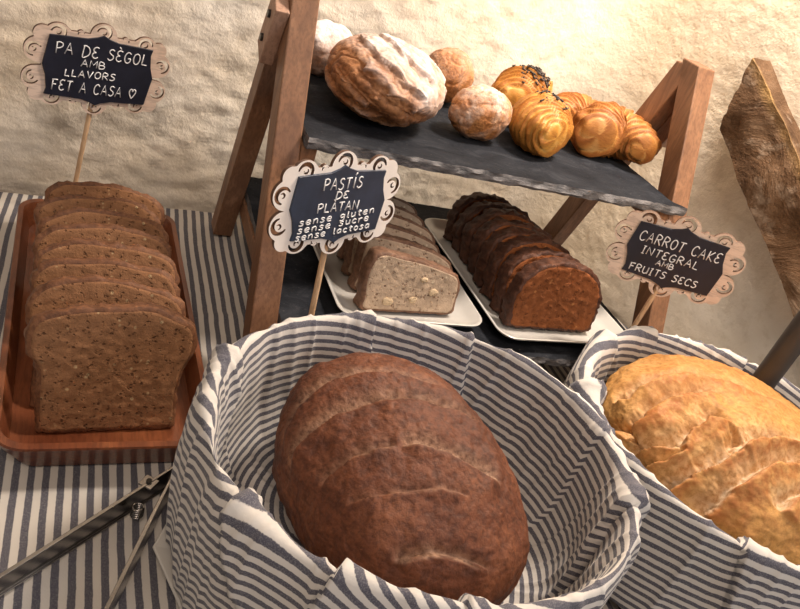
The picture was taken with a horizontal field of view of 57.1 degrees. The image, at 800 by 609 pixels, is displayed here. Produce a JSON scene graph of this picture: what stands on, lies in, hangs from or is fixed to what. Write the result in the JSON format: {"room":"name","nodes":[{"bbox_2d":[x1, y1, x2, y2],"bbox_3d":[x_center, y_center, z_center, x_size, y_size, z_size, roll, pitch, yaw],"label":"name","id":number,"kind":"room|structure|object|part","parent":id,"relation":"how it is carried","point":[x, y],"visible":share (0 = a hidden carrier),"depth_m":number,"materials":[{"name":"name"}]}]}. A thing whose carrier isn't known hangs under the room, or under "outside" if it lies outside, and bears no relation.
{"room":"food shop","nodes":[
{"label":"food shop","id":0,"kind":"room"},
{"bbox_2d":[0,0,799,388],"bbox_3d":[0.029,-0.171,0.587,2.391,1.995,0.983,22,30,2],"label":"wall","id":1,"kind":"structure","parent":0,"point":[177,153],"depth_m":0.80,"materials":[{"name":"paint"}]},
{"bbox_2d":[720,58,799,316],"bbox_3d":[0.474,0.131,0.700,0.072,0.501,0.626,-6,40,-38],"label":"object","id":2,"kind":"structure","parent":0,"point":[759,130],"depth_m":0.74,"materials":[{"name":"brown food"}]},
{"bbox_3d":[-0.340,0.475,0.571,1.848,0.738,1.045,5,34,-24],"label":"table","id":3,"kind":"object","parent":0,"visible":0},
{"bbox_2d":[0,192,627,608],"bbox_3d":[-0.233,0.218,0.413,1.849,0.113,1.073,5,34,-24],"label":"tablecloth","id":4,"kind":"object","parent":3,"relation":"on","point":[39,504],"visible":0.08,"depth_m":0.47,"materials":[{"name":"fabric"}]},
{"bbox_2d":[0,466,172,608],"bbox_3d":[-0.179,0.166,0.396,0.084,0.020,0.214,32,32,18],"label":"serving tongs","id":5,"kind":"object","parent":4,"relation":"on","point":[132,503],"visible":0.91,"depth_m":0.44,"materials":[{"name":"metal"}]},
{"bbox_3d":[-0.159,0.158,0.423,0.003,0.019,0.163,18,31,-5],"label":"arm","id":6,"kind":"part","parent":5,"relation":"part of","materials":[{"name":"metal"}]},
{"bbox_3d":[-0.162,0.115,0.473,0.010,0.001,0.010,26,31,8],"label":"pivot plate","id":7,"kind":"part","parent":5,"relation":"part of","materials":[{"name":"metal"}]},
{"bbox_2d":[20,21,169,181],"bbox_3d":[-0.289,-0.168,0.690,0.126,0.195,0.014,-6,40,-38],"label":"menu sign","id":8,"kind":"object","parent":4,"relation":"on","point":[97,69],"visible":1,"depth_m":0.66,"materials":[{"name":"brown wood"}]},
{"bbox_3d":[-0.271,-0.211,0.661,0.126,0.086,0.003,-4,41,-38],"label":"frame","id":9,"kind":"part","parent":8,"relation":"part of","materials":[{"name":"beige wood"}]},
{"bbox_2d":[0,199,203,465],"bbox_3d":[-0.243,0.009,0.601,0.139,0.028,0.322,4,34,-26],"label":"wooden tray","id":10,"kind":"object","parent":4,"relation":"on","point":[19,439],"visible":0.4,"depth_m":0.51,"materials":[{"name":"red wood"}]},
{"bbox_2d":[34,194,160,225],"bbox_3d":[-0.255,-0.045,0.620,0.100,0.084,0.052,3,35,-28],"label":"bread slice","id":11,"kind":"object","parent":10,"relation":"on","point":[49,207],"visible":0.09,"depth_m":0.61,"materials":[{"name":"brown food"}]},
{"bbox_2d":[32,222,171,257],"bbox_3d":[-0.235,-0.017,0.581,0.103,0.088,0.049,4,34,-27],"label":"bread slice","id":12,"kind":"object","parent":10,"relation":"on","point":[110,233],"visible":0.12,"depth_m":0.57,"materials":[{"name":"brown food"}]},
{"bbox_2d":[35,206,168,243],"bbox_3d":[-0.243,-0.031,0.602,0.102,0.086,0.050,4,34,-26],"label":"bread slice","id":13,"kind":"object","parent":10,"relation":"on","point":[78,214],"visible":0.12,"depth_m":0.59,"materials":[{"name":"brown food"}]},
{"bbox_2d":[29,256,179,380],"bbox_3d":[-0.217,0.013,0.542,0.104,0.091,0.045,4,34,-26],"label":"bread slice","id":14,"kind":"object","parent":10,"relation":"on","point":[48,269],"visible":0.12,"depth_m":0.53,"materials":[{"name":"brown food"}]},
{"bbox_2d":[44,180,164,225],"bbox_3d":[-0.259,-0.059,0.642,0.099,0.083,0.054,5,34,-25],"label":"bread slice","id":15,"kind":"object","parent":10,"relation":"on","point":[87,188],"visible":0.07,"depth_m":0.64,"materials":[{"name":"brown food"}]},
{"bbox_2d":[25,274,185,407],"bbox_3d":[-0.208,0.027,0.522,0.106,0.093,0.044,3,35,-27],"label":"bread slice","id":16,"kind":"object","parent":10,"relation":"on","point":[59,292],"visible":0.17,"depth_m":0.51,"materials":[{"name":"brown food"}]},
{"bbox_2d":[33,237,179,284],"bbox_3d":[-0.225,-0.002,0.562,0.105,0.090,0.047,4,34,-26],"label":"bread slice","id":17,"kind":"object","parent":10,"relation":"on","point":[77,247],"visible":0.13,"depth_m":0.55,"materials":[{"name":"brown food"}]},
{"bbox_2d":[24,302,196,432],"bbox_3d":[-0.196,0.043,0.499,0.109,0.095,0.029,2,35,-28],"label":"bread slice","id":18,"kind":"object","parent":10,"relation":"on","point":[102,366],"visible":1,"depth_m":0.49,"materials":[{"name":"brown food"}]},
{"bbox_2d":[152,525,181,608],"bbox_3d":[-0.017,0.170,0.496,0.266,0.012,0.266,20,30,-1],"label":"plate","id":19,"kind":"object","parent":4,"relation":"on","point":[161,548],"visible":0.07,"depth_m":0.44,"materials":[{"name":"white ceramic"}]},
{"bbox_2d":[166,310,650,608],"bbox_3d":[0.004,0.118,0.467,0.286,0.125,0.262,5,34,-24],"label":"bread basket","id":20,"kind":"object","parent":19,"relation":"on","point":[232,540],"visible":0.56,"depth_m":0.48,"materials":[{"name":"fabric"}]},
{"bbox_2d":[272,352,529,604],"bbox_3d":[-0.001,0.106,0.460,0.146,0.115,0.195,-5,39,-37],"label":"loaf","id":21,"kind":"object","parent":20,"relation":"in","point":[380,464],"visible":0.94,"depth_m":0.41,"materials":[{"name":"brown food"}]},
{"bbox_2d":[267,150,399,315],"bbox_3d":[-0.059,-0.010,0.555,0.114,0.218,0.033,-13,44,-43],"label":"menu sign","id":22,"kind":"object","parent":4,"relation":"on","point":[326,205],"visible":1,"depth_m":0.52,"materials":[{"name":"white paint"}]},
{"bbox_3d":[-0.045,-0.072,0.525,0.114,0.079,0.003,-14,37,-41],"label":"frame","id":23,"kind":"part","parent":22,"relation":"part of","materials":[{"name":"beige wood"}]},
{"bbox_2d":[211,0,714,366],"bbox_3d":[0.071,-0.115,0.705,0.449,0.314,0.291,5,34,-24],"label":"display rack","id":24,"kind":"object","parent":4,"relation":"on","point":[305,116],"visible":0.44,"depth_m":0.66,"materials":[{"name":"brown wood"}]},
{"bbox_3d":[-0.134,-0.176,0.685,0.020,0.309,0.128,6,34,-24],"label":"leg","id":25,"kind":"part","parent":24,"relation":"part of","materials":[{"name":"brown wood"}]},
{"bbox_3d":[-0.131,-0.043,0.690,0.013,0.018,0.248,6,34,-24],"label":"shelf rail","id":26,"kind":"part","parent":24,"relation":"part of","materials":[{"name":"brown wood"}]},
{"bbox_3d":[-0.096,-0.100,0.581,0.022,0.314,0.178,6,34,-24],"label":"leg","id":27,"kind":"part","parent":24,"relation":"part of","materials":[{"name":"brown wood"}]},
{"bbox_3d":[-0.092,-0.155,0.629,0.013,0.018,0.138,6,34,-24],"label":"shelf rail","id":28,"kind":"part","parent":24,"relation":"part of","materials":[{"name":"brown wood"}]},
{"bbox_2d":[310,19,351,76],"bbox_3d":[-0.071,-0.242,0.692,0.068,0.051,0.043,-4,39,-36],"label":"loaf","id":29,"kind":"object","parent":24,"relation":"on","point":[328,34],"visible":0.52,"depth_m":0.67,"materials":[{"name":"beige food"}]},
{"bbox_2d":[324,33,446,126],"bbox_3d":[-0.011,-0.199,0.644,0.112,0.066,0.136,14,31,-10],"label":"loaf","id":30,"kind":"object","parent":24,"relation":"on","point":[384,79],"visible":1,"depth_m":0.60,"materials":[{"name":"brown food"}]},
{"bbox_2d":[313,243,481,326],"bbox_3d":[-0.017,-0.040,0.704,0.139,0.013,0.205,5,34,-25],"label":"rectangular plate","id":31,"kind":"object","parent":24,"relation":"on","point":[465,314],"visible":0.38,"depth_m":0.66,"materials":[{"name":"white ceramic"}]},
{"bbox_2d":[337,214,434,259],"bbox_3d":[-0.011,-0.064,0.700,0.095,0.054,0.031,5,34,-24],"label":"bread slice","id":32,"kind":"object","parent":31,"relation":"on","point":[397,220],"visible":0.07,"depth_m":0.70,"materials":[{"name":"beige food"}]},
{"bbox_2d":[341,223,439,274],"bbox_3d":[-0.006,-0.050,0.679,0.095,0.054,0.029,4,34,-26],"label":"bread slice","id":33,"kind":"object","parent":31,"relation":"on","point":[394,230],"visible":0.12,"depth_m":0.67,"materials":[{"name":"beige food"}]},
{"bbox_2d":[347,233,452,289],"bbox_3d":[0.004,-0.035,0.660,0.095,0.054,0.026,6,33,-23],"label":"bread slice","id":34,"kind":"object","parent":31,"relation":"on","point":[400,244],"visible":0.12,"depth_m":0.64,"materials":[{"name":"beige food"}]},
{"bbox_2d":[389,196,416,214],"bbox_3d":[-0.025,-0.092,0.740,0.094,0.053,0.036,4,34,-27],"label":"bread slice","id":35,"kind":"object","parent":31,"relation":"on","point":[396,201],"visible":0.02,"depth_m":0.74,"materials":[{"name":"beige food"}]},
{"bbox_2d":[353,246,459,314],"bbox_3d":[0.009,-0.020,0.638,0.095,0.055,0.027,3,35,-27],"label":"bread slice","id":36,"kind":"object","parent":31,"relation":"on","point":[389,280],"visible":1,"depth_m":0.63,"materials":[{"name":"beige food"}]},
{"bbox_2d":[388,205,424,226],"bbox_3d":[-0.019,-0.078,0.719,0.093,0.054,0.033,5,34,-24],"label":"bread slice","id":37,"kind":"object","parent":31,"relation":"on","point":[403,212],"visible":0.06,"depth_m":0.72,"materials":[{"name":"beige food"}]},
{"bbox_2d":[245,177,625,366],"bbox_3d":[0.041,-0.036,0.754,0.376,0.009,0.290,6,34,-24],"label":"shelf","id":38,"kind":"object","parent":24,"relation":"attached to","point":[300,270],"depth_m":0.67,"materials":[{"name":"black stone"}]},
{"bbox_2d":[429,47,473,102],"bbox_3d":[0.050,-0.234,0.748,0.052,0.054,0.053,5,34,-24],"label":"bun","id":39,"kind":"object","parent":24,"relation":"on","point":[456,66],"visible":0.52,"depth_m":0.73,"materials":[{"name":"brown food"}]},
{"bbox_2d":[448,84,512,140],"bbox_3d":[0.074,-0.178,0.680,0.064,0.049,0.047,0,36,-31],"label":"bun","id":40,"kind":"object","parent":24,"relation":"on","point":[481,112],"visible":1,"depth_m":0.66,"materials":[{"name":"brown food"}]},
{"bbox_2d":[302,73,686,216],"bbox_3d":[0.076,-0.165,0.717,0.388,0.010,0.208,6,34,-24],"label":"shelf","id":41,"kind":"object","parent":24,"relation":"attached to","point":[329,126],"depth_m":0.66,"materials":[{"name":"black stone"}]},
{"bbox_2d":[491,64,552,106],"bbox_3d":[0.127,-0.222,0.769,0.064,0.060,0.072,20,30,-1],"label":"croissant","id":42,"kind":"object","parent":24,"relation":"on","point":[516,82],"visible":0.44,"depth_m":0.74,"materials":[{"name":"orange food"}]},
{"bbox_2d":[424,218,623,343],"bbox_3d":[0.124,-0.024,0.763,0.155,0.013,0.216,4,34,-26],"label":"rectangular plate","id":43,"kind":"object","parent":24,"relation":"on","point":[603,320],"visible":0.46,"depth_m":0.72,"materials":[{"name":"white ceramic"}]},
{"bbox_2d":[443,192,508,240],"bbox_3d":[0.097,-0.093,0.806,0.098,0.058,0.032,3,35,-27],"label":"cake slice","id":44,"kind":"object","parent":43,"relation":"on","point":[465,201],"visible":0.15,"depth_m":0.79,"materials":[{"name":"brown food"}]},
{"bbox_2d":[451,200,529,252],"bbox_3d":[0.102,-0.081,0.789,0.099,0.059,0.032,3,35,-27],"label":"cake slice","id":45,"kind":"object","parent":43,"relation":"on","point":[477,208],"visible":0.16,"depth_m":0.77,"materials":[{"name":"brown food"}]},
{"bbox_2d":[459,208,537,264],"bbox_3d":[0.111,-0.070,0.773,0.099,0.064,0.034,3,35,-28],"label":"cake slice","id":46,"kind":"object","parent":43,"relation":"on","point":[472,226],"visible":0.17,"depth_m":0.75,"materials":[{"name":"brown food"}]},
{"bbox_2d":[468,216,551,273],"bbox_3d":[0.117,-0.057,0.757,0.097,0.062,0.033,3,35,-27],"label":"cake slice","id":47,"kind":"object","parent":43,"relation":"on","point":[483,233],"visible":0.17,"depth_m":0.74,"materials":[{"name":"brown food"}]},
{"bbox_2d":[473,226,554,286],"bbox_3d":[0.123,-0.045,0.741,0.100,0.064,0.035,3,35,-28],"label":"cake slice","id":48,"kind":"object","parent":43,"relation":"on","point":[488,246],"visible":0.14,"depth_m":0.72,"materials":[{"name":"brown food"}]},
{"bbox_2d":[479,234,569,299],"bbox_3d":[0.131,-0.035,0.724,0.101,0.068,0.034,4,34,-26],"label":"cake slice","id":49,"kind":"object","parent":43,"relation":"on","point":[499,255],"visible":0.15,"depth_m":0.70,"materials":[{"name":"brown food"}]},
{"bbox_2d":[489,245,579,313],"bbox_3d":[0.137,-0.022,0.708,0.100,0.067,0.035,3,35,-27],"label":"cake slice","id":50,"kind":"object","parent":43,"relation":"on","point":[514,263],"visible":0.12,"depth_m":0.69,"materials":[{"name":"brown food"}]},
{"bbox_2d":[499,256,602,331],"bbox_3d":[0.146,-0.010,0.686,0.103,0.072,0.028,4,34,-26],"label":"cake slice","id":51,"kind":"object","parent":43,"relation":"on","point":[551,293],"visible":1,"depth_m":0.68,"materials":[{"name":"brown food"}]},
{"bbox_2d":[509,89,573,157],"bbox_3d":[0.134,-0.178,0.707,0.065,0.056,0.069,-7,40,-39],"label":"croissant","id":52,"kind":"object","parent":24,"relation":"on","point":[541,123],"visible":0.99,"depth_m":0.69,"materials":[{"name":"orange food"}]},
{"bbox_2d":[557,92,597,118],"bbox_3d":[0.193,-0.215,0.816,0.084,0.041,0.051,0,36,-31],"label":"croissant","id":53,"kind":"object","parent":24,"relation":"on","point":[576,101],"visible":0.23,"depth_m":0.80,"materials":[{"name":"orange food"}]},
{"bbox_2d":[570,101,661,164],"bbox_3d":[0.223,-0.182,0.770,0.095,0.053,0.067,14,31,-11],"label":"croissant","id":54,"kind":"object","parent":24,"relation":"on","point":[601,129],"visible":0.97,"depth_m":0.75,"materials":[{"name":"orange food"}]},
{"bbox_3d":[0.228,-0.142,0.847,0.020,0.309,0.128,6,34,-24],"label":"leg","id":55,"kind":"part","parent":24,"relation":"part of","materials":[{"name":"brown wood"}]},
{"bbox_3d":[0.239,-0.123,0.778,0.013,0.018,0.138,6,34,-24],"label":"shelf rail","id":56,"kind":"part","parent":24,"relation":"part of","materials":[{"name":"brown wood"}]},
{"bbox_3d":[0.268,-0.065,0.744,0.022,0.314,0.178,6,34,-24],"label":"leg","id":57,"kind":"part","parent":24,"relation":"part of","materials":[{"name":"brown wood"}]},
{"bbox_2d":[606,210,745,325],"bbox_3d":[0.229,-0.010,0.663,0.114,0.157,0.011,24,31,6],"label":"menu sign","id":58,"kind":"object","parent":4,"relation":"on","point":[671,256],"visible":1,"depth_m":0.64,"materials":[{"name":"brown wood"}]},
{"bbox_2d":[564,325,799,608],"bbox_3d":[0.257,0.141,0.599,0.287,0.117,0.281,5,34,-24],"label":"bread basket","id":59,"kind":"object","parent":4,"relation":"on","point":[683,560],"visible":0.41,"depth_m":0.49,"materials":[{"name":"fabric"}]},
{"bbox_2d":[602,354,799,564],"bbox_3d":[0.262,0.120,0.586,0.209,0.107,0.223,0,36,-31],"label":"loaf","id":60,"kind":"object","parent":59,"relation":"in","point":[722,440],"visible":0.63,"depth_m":0.53,"materials":[{"name":"food"}]},
{"bbox_2d":[752,310,799,388],"bbox_3d":[0.346,0.014,0.624,0.021,0.258,0.021,5,34,-24],"label":"handle","id":61,"kind":"object","parent":59,"relation":"in","point":[786,349],"visible":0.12,"depth_m":0.64,"materials":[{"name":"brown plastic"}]}
]}

